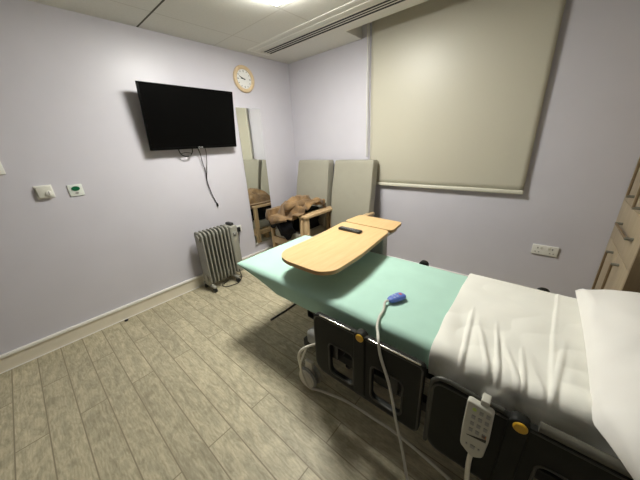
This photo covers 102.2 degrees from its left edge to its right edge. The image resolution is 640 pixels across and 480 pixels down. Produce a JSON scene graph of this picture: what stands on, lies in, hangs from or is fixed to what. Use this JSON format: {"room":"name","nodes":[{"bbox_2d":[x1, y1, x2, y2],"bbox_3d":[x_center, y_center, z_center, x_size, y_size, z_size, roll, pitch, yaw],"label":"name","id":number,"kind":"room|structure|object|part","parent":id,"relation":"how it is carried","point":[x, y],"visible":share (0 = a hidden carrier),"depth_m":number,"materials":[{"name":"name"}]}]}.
{"room":"care facility","nodes":[
{"label":"care facility","id":0,"kind":"room"},
{"bbox_2d":[0,0,296,354],"bbox_3d":[-2.388,-0.181,1.535,0.100,2.400,6.400,14,27,38],"label":"wall","id":1,"kind":"structure","parent":0,"point":[71,113],"depth_m":2.09,"materials":[{"name":"purple paint"}]},
{"bbox_2d":[0,162,5,174],"bbox_3d":[-2.123,-0.467,1.675,0.018,0.090,0.090,14,27,38],"label":"light switch","id":2,"kind":"object","parent":1,"relation":"attached to","point":[2,171],"visible":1,"depth_m":1.70,"materials":[{"name":"white plastic"}]},
{"bbox_2d":[33,184,55,198],"bbox_3d":[-1.985,-0.345,1.863,0.042,0.094,0.094,14,27,38],"label":"thermostat","id":3,"kind":"object","parent":1,"relation":"attached to","point":[43,191],"visible":1,"depth_m":1.86,"materials":[{"name":"white plastic"}]},
{"bbox_2d":[67,184,84,196],"bbox_3d":[-1.884,-0.385,1.996,0.014,0.086,0.086,14,27,38],"label":"button","id":4,"kind":"object","parent":1,"relation":"attached to","point":[76,189],"visible":1,"depth_m":1.99,"materials":[{"name":"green plastic"}]},
{"bbox_2d":[0,244,280,373],"bbox_3d":[-2.284,0.889,1.894,0.024,0.136,6.200,14,27,38],"label":"baseboard","id":5,"kind":"structure","parent":1,"relation":"attached to","point":[12,359],"depth_m":2.24,"materials":[{"name":"plastic"}]},
{"bbox_2d":[135,81,236,150],"bbox_3d":[-1.213,-1.147,2.457,0.166,0.522,0.852,14,27,38],"label":"television","id":6,"kind":"object","parent":1,"relation":"attached to","point":[175,117],"visible":1,"depth_m":2.37,"materials":[{"name":"black plastic"}]},
{"bbox_2d":[178,149,192,156],"bbox_3d":[-1.297,-0.853,2.502,0.015,0.092,0.138,14,27,38],"label":"cable loop","id":7,"kind":"object","parent":6,"relation":"attached to","point":[192,149],"visible":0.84,"depth_m":2.50,"materials":[{"name":"black plastic"}]},
{"bbox_2d":[198,149,218,206],"bbox_3d":[-1.182,-0.653,2.733,0.040,0.635,0.134,10,24,32],"label":"cable","id":8,"kind":"object","parent":6,"relation":"hanging from","point":[198,149],"visible":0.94,"depth_m":2.72,"materials":[{"name":"black plastic"}]},
{"bbox_2d":[233,65,254,92],"bbox_3d":[-0.833,-1.768,2.837,0.032,0.266,0.266,14,27,38],"label":"wall clock","id":9,"kind":"object","parent":1,"relation":"attached to","point":[243,78],"visible":1,"depth_m":2.83,"materials":[{"name":"brown wood"}]},
{"bbox_2d":[235,107,271,244],"bbox_3d":[-0.781,-0.740,3.219,0.034,1.620,0.316,14,27,38],"label":"wall mirror","id":10,"kind":"object","parent":1,"relation":"attached to","point":[248,119],"visible":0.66,"depth_m":3.16,"materials":[{"name":"white mirror"}]},
{"bbox_2d":[28,0,427,63],"bbox_3d":[-0.983,-1.070,-0.145,3.980,0.300,6.400,14,27,38],"label":"ceiling","id":11,"kind":"structure","parent":0,"point":[235,25],"depth_m":2.04,"materials":[{"name":"paint"}]},
{"bbox_2d":[264,0,286,5],"bbox_3d":[-0.284,-1.569,1.552,0.428,0.030,0.428,14,27,38],"label":"recessed light","id":12,"kind":"object","parent":11,"relation":"in","point":[274,2],"visible":1,"depth_m":1.77,"materials":[{"name":"white plastic"}]},
{"bbox_2d":[246,0,372,55],"bbox_3d":[0.717,-1.677,1.663,3.680,0.006,0.300,14,27,38],"label":"trim","id":13,"kind":"structure","parent":11,"relation":"attached to","point":[354,1],"depth_m":2.20,"materials":[{"name":"white plastic"}]},
{"bbox_2d":[261,0,408,54],"bbox_3d":[0.565,-1.749,1.881,3.050,0.010,0.140,14,27,38],"label":"ceiling vent","id":14,"kind":"object","parent":11,"relation":"in","point":[382,5],"visible":1,"depth_m":2.22,"materials":[{"name":"white plastic"}]},
{"bbox_2d":[0,269,537,479],"bbox_3d":[-0.852,1.361,0.768,3.980,0.100,6.400,14,27,38],"label":"floor","id":15,"kind":"structure","parent":0,"point":[201,383],"depth_m":1.55,"materials":[{"name":"brown wood"}]},
{"bbox_2d":[194,221,242,292],"bbox_3d":[-1.091,0.175,2.848,0.254,0.682,0.421,14,27,38],"label":"radiator","id":16,"kind":"object","parent":15,"relation":"on","point":[218,247],"visible":1,"depth_m":2.78,"materials":[{"name":"metal"}]},
{"bbox_2d":[271,160,333,247],"bbox_3d":[-0.208,-0.347,3.301,0.600,1.250,0.685,14,27,38],"label":"armchair","id":17,"kind":"object","parent":15,"relation":"on","point":[315,177],"visible":0.59,"depth_m":3.25,"materials":[{"name":"beige leather"}]},
{"bbox_3d":[-0.593,-0.040,3.357,0.044,0.675,0.053,14,27,38],"label":"leg","id":18,"kind":"part","parent":17,"relation":"part of","materials":[{"name":"brown wood"}]},
{"bbox_3d":[-0.396,0.035,3.191,0.500,0.092,0.025,14,27,38],"label":"rail","id":19,"kind":"part","parent":17,"relation":"part of","materials":[{"name":"brown wood"}]},
{"bbox_2d":[265,195,325,239],"bbox_3d":[-0.284,-0.303,3.191,0.572,0.505,0.566,14,27,38],"label":"coat","id":20,"kind":"object","parent":17,"relation":"on","point":[284,217],"visible":0.99,"depth_m":3.04,"materials":[{"name":"brown fabric"}]},
{"bbox_3d":[-0.237,-0.133,3.333,0.464,0.110,0.520,14,27,38],"label":"seat","id":21,"kind":"part","parent":17,"relation":"part of","materials":[{"name":"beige fabric"}]},
{"bbox_3d":[-0.186,0.063,3.024,0.044,0.675,0.053,14,27,38],"label":"leg","id":22,"kind":"part","parent":17,"relation":"part of","materials":[{"name":"brown wood"}]},
{"bbox_3d":[-0.051,-0.334,3.066,0.064,0.030,0.552,14,27,38],"label":"armrest","id":23,"kind":"part","parent":17,"relation":"part of","materials":[{"name":"brown wood"}]},
{"bbox_3d":[-0.076,-0.619,3.379,0.536,0.810,0.242,14,27,38],"label":"backrest","id":24,"kind":"part","parent":17,"relation":"part of","materials":[{"name":"beige plastic"}]},
{"bbox_3d":[0.118,-0.076,3.353,0.044,0.675,0.055,14,27,38],"label":"leg","id":25,"kind":"part","parent":17,"relation":"part of","materials":[{"name":"brown wood"}]},
{"bbox_2d":[302,160,377,236],"bbox_3d":[0.249,-0.231,2.926,0.600,1.250,0.685,14,27,38],"label":"armchair","id":26,"kind":"object","parent":15,"relation":"on","point":[354,181],"visible":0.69,"depth_m":2.92,"materials":[{"name":"beige leather"}]},
{"bbox_3d":[-0.135,0.076,2.982,0.044,0.675,0.053,14,27,38],"label":"leg","id":27,"kind":"part","parent":26,"relation":"part of","materials":[{"name":"brown wood"}]},
{"bbox_3d":[0.000,-0.321,3.025,0.064,0.030,0.552,14,27,38],"label":"armrest","id":28,"kind":"part","parent":26,"relation":"part of","materials":[{"name":"brown wood"}]},
{"bbox_3d":[0.382,-0.503,3.004,0.536,0.810,0.242,14,27,38],"label":"backrest","id":29,"kind":"part","parent":26,"relation":"part of","materials":[{"name":"beige leather"}]},
{"bbox_3d":[0.407,-0.218,2.692,0.064,0.030,0.552,14,27,38],"label":"armrest","id":30,"kind":"part","parent":26,"relation":"part of","materials":[{"name":"brown wood"}]},
{"bbox_2d":[281,215,400,368],"bbox_3d":[0.232,0.349,2.023,0.524,0.800,1.097,14,27,38],"label":"table","id":31,"kind":"object","parent":15,"relation":"on","point":[329,252],"visible":0.58,"depth_m":1.74,"materials":[{"name":"brown wood"}]},
{"bbox_2d":[338,226,361,233],"bbox_3d":[0.232,-0.079,1.995,0.200,0.021,0.048,15,27,40],"label":"remote control","id":32,"kind":"object","parent":31,"relation":"on","point":[343,228],"visible":1,"depth_m":1.98,"materials":[{"name":"black plastic"}]},
{"bbox_2d":[297,343,451,479],"bbox_3d":[0.425,0.862,1.154,1.356,0.431,0.169,14,27,38],"label":"lead","id":33,"kind":"object","parent":15,"relation":"on","point":[304,348],"visible":0.94,"depth_m":1.42,"materials":[{"name":"rubber"}]},
{"bbox_2d":[270,260,633,479],"bbox_3d":[0.613,0.459,1.392,1.988,1.000,0.939,14,27,38],"label":"hospital bed","id":34,"kind":"object","parent":15,"relation":"on","point":[517,448],"visible":0.49,"depth_m":0.97,"materials":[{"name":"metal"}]},
{"bbox_2d":[237,235,466,368],"bbox_3d":[0.435,0.323,1.528,2.140,0.148,0.737,14,27,38],"label":"blanket","id":35,"kind":"object","parent":34,"relation":"on","point":[355,296],"visible":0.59,"depth_m":1.46,"materials":[{"name":"green fabric"}]},
{"bbox_2d":[376,292,408,479],"bbox_3d":[0.342,0.727,1.155,0.185,0.695,0.748,-1,21,6],"label":"handset","id":36,"kind":"object","parent":35,"relation":"on","point":[399,296],"visible":1,"depth_m":1.12,"materials":[{"name":"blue plastic"}]},
{"bbox_2d":[428,273,618,458],"bbox_3d":[0.938,0.437,1.092,0.726,0.164,0.821,14,27,38],"label":"sheet","id":37,"kind":"object","parent":35,"relation":"on","point":[522,347],"visible":0.68,"depth_m":0.98,"materials":[{"name":"white fabric"}]},
{"bbox_2d":[575,289,639,479],"bbox_3d":[1.163,0.483,0.793,0.530,0.350,1.038,14,27,38],"label":"pillow","id":38,"kind":"object","parent":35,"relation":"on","point":[610,319],"visible":1,"depth_m":0.81,"materials":[{"name":"white fabric"}]},
{"bbox_3d":[0.190,0.567,1.196,0.060,0.358,0.040,14,27,38],"label":"latch post","id":39,"kind":"part","parent":34,"relation":"part of","materials":[{"name":"grey plastic"}]},
{"bbox_3d":[0.193,0.581,1.199,0.560,0.360,0.026,14,27,38],"label":"rail","id":40,"kind":"part","parent":34,"relation":"part of","materials":[{"name":"grey plastic"}]},
{"bbox_3d":[0.733,0.339,1.864,0.060,0.412,0.040,14,27,38],"label":"latch post","id":41,"kind":"part","parent":34,"relation":"part of","materials":[{"name":"grey plastic"}]},
{"bbox_2d":[460,393,494,479],"bbox_3d":[0.636,0.838,0.843,0.356,0.678,0.051,14,27,38],"label":"bed remote control","id":42,"kind":"object","parent":34,"relation":"hanging from","point":[478,419],"visible":1,"depth_m":0.83,"materials":[{"name":"plastic"}]},
{"bbox_3d":[0.624,0.702,0.851,0.056,0.344,0.040,14,27,38],"label":"latch post","id":43,"kind":"part","parent":34,"relation":"part of","materials":[{"name":"grey plastic"}]},
{"bbox_3d":[0.667,0.726,0.821,0.625,0.347,0.026,14,27,38],"label":"rail","id":44,"kind":"part","parent":34,"relation":"part of","materials":[{"name":"grey plastic"}]},
{"bbox_3d":[1.219,0.468,1.468,0.060,0.438,0.040,14,27,38],"label":"latch post","id":45,"kind":"part","parent":34,"relation":"part of","materials":[{"name":"grey plastic"}]},
{"bbox_2d":[591,157,639,292],"bbox_3d":[2.066,-0.183,1.327,0.634,2.100,0.705,14,27,38],"label":"wardrobe","id":46,"kind":"object","parent":15,"relation":"on","point":[619,268],"visible":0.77,"depth_m":1.56,"materials":[{"name":"brown wood"}]},
{"bbox_3d":[1.928,0.214,1.781,0.012,0.292,0.013,14,27,38],"label":"handle","id":47,"kind":"part","parent":46,"relation":"part of","materials":[{"name":"brown wood"}]},
{"bbox_3d":[2.006,0.333,1.850,0.019,0.654,0.354,14,27,38],"label":"door","id":48,"kind":"part","parent":46,"relation":"part of","materials":[{"name":"brown wood"}]},
{"bbox_3d":[1.779,0.283,1.620,0.012,0.292,0.013,14,27,38],"label":"handle","id":49,"kind":"part","parent":46,"relation":"part of","materials":[{"name":"brown wood"}]},
{"bbox_3d":[1.784,0.435,1.610,0.019,0.654,0.326,14,27,38],"label":"door","id":50,"kind":"part","parent":46,"relation":"part of","materials":[{"name":"brown wood"}]},
{"bbox_3d":[1.820,-0.058,1.565,0.013,0.012,0.340,14,27,38],"label":"handle","id":51,"kind":"part","parent":46,"relation":"part of","materials":[{"name":"brown wood"}]},
{"bbox_3d":[1.876,-0.051,1.572,0.019,0.267,0.684,14,27,38],"label":"drawer","id":52,"kind":"part","parent":46,"relation":"part of","materials":[{"name":"brown wood"}]},
{"bbox_3d":[1.720,-0.005,1.438,0.035,0.017,0.017,14,27,38],"label":"handle post","id":53,"kind":"part","parent":46,"relation":"part of","materials":[{"name":"grey metal"}]},
{"bbox_3d":[1.857,-0.077,1.075,0.597,2.100,0.018,14,27,38],"label":"panel","id":54,"kind":"part","parent":46,"relation":"part of","materials":[{"name":"brown wood"}]},
{"bbox_3d":[1.948,-0.744,1.446,0.019,1.104,0.354,14,27,38],"label":"door","id":55,"kind":"part","parent":46,"relation":"part of","materials":[{"name":"brown wood"}]},
{"bbox_3d":[1.894,-0.409,1.548,0.012,0.295,0.013,14,27,38],"label":"handle","id":56,"kind":"part","parent":46,"relation":"part of","materials":[{"name":"brown wood"}]},
{"bbox_3d":[1.746,-0.329,1.391,0.012,0.320,0.013,14,27,38],"label":"handle","id":57,"kind":"part","parent":46,"relation":"part of","materials":[{"name":"brown wood"}]},
{"bbox_3d":[1.726,-0.641,1.206,0.019,1.104,0.326,14,27,38],"label":"door","id":58,"kind":"part","parent":46,"relation":"part of","materials":[{"name":"beige wood"}]},
{"bbox_2d":[288,0,639,298],"bbox_3d":[1.122,-0.868,2.489,3.980,2.660,0.100,14,27,38],"label":"wall","id":59,"kind":"structure","parent":0,"point":[585,156],"depth_m":2.07,"materials":[{"name":"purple paint"}]},
{"bbox_2d":[387,255,468,276],"bbox_3d":[0.927,0.276,3.072,3.160,0.132,0.018,14,27,38],"label":"baseboard","id":60,"kind":"structure","parent":59,"relation":"attached to","point":[387,255],"depth_m":2.74,"materials":[{"name":"plastic"}]},
{"bbox_2d":[366,0,565,194],"bbox_3d":[1.042,-1.266,2.229,1.474,1.645,0.130,14,27,38],"label":"roller blind","id":61,"kind":"object","parent":59,"relation":"attached to","point":[458,87],"visible":0.94,"depth_m":2.17,"materials":[{"name":"beige fabric"}]},
{"bbox_3d":[0.490,-1.521,2.654,0.009,1.271,0.039,14,27,38],"label":"pull chain","id":62,"kind":"part","parent":61,"relation":"part of","materials":[{"name":"white plastic"}]},
{"bbox_2d":[531,244,558,256],"bbox_3d":[1.855,0.086,2.132,0.167,0.083,0.018,14,27,38],"label":"double socket","id":63,"kind":"object","parent":59,"relation":"attached to","point":[536,248],"visible":1,"depth_m":2.13,"materials":[{"name":"white plastic"}]}
]}

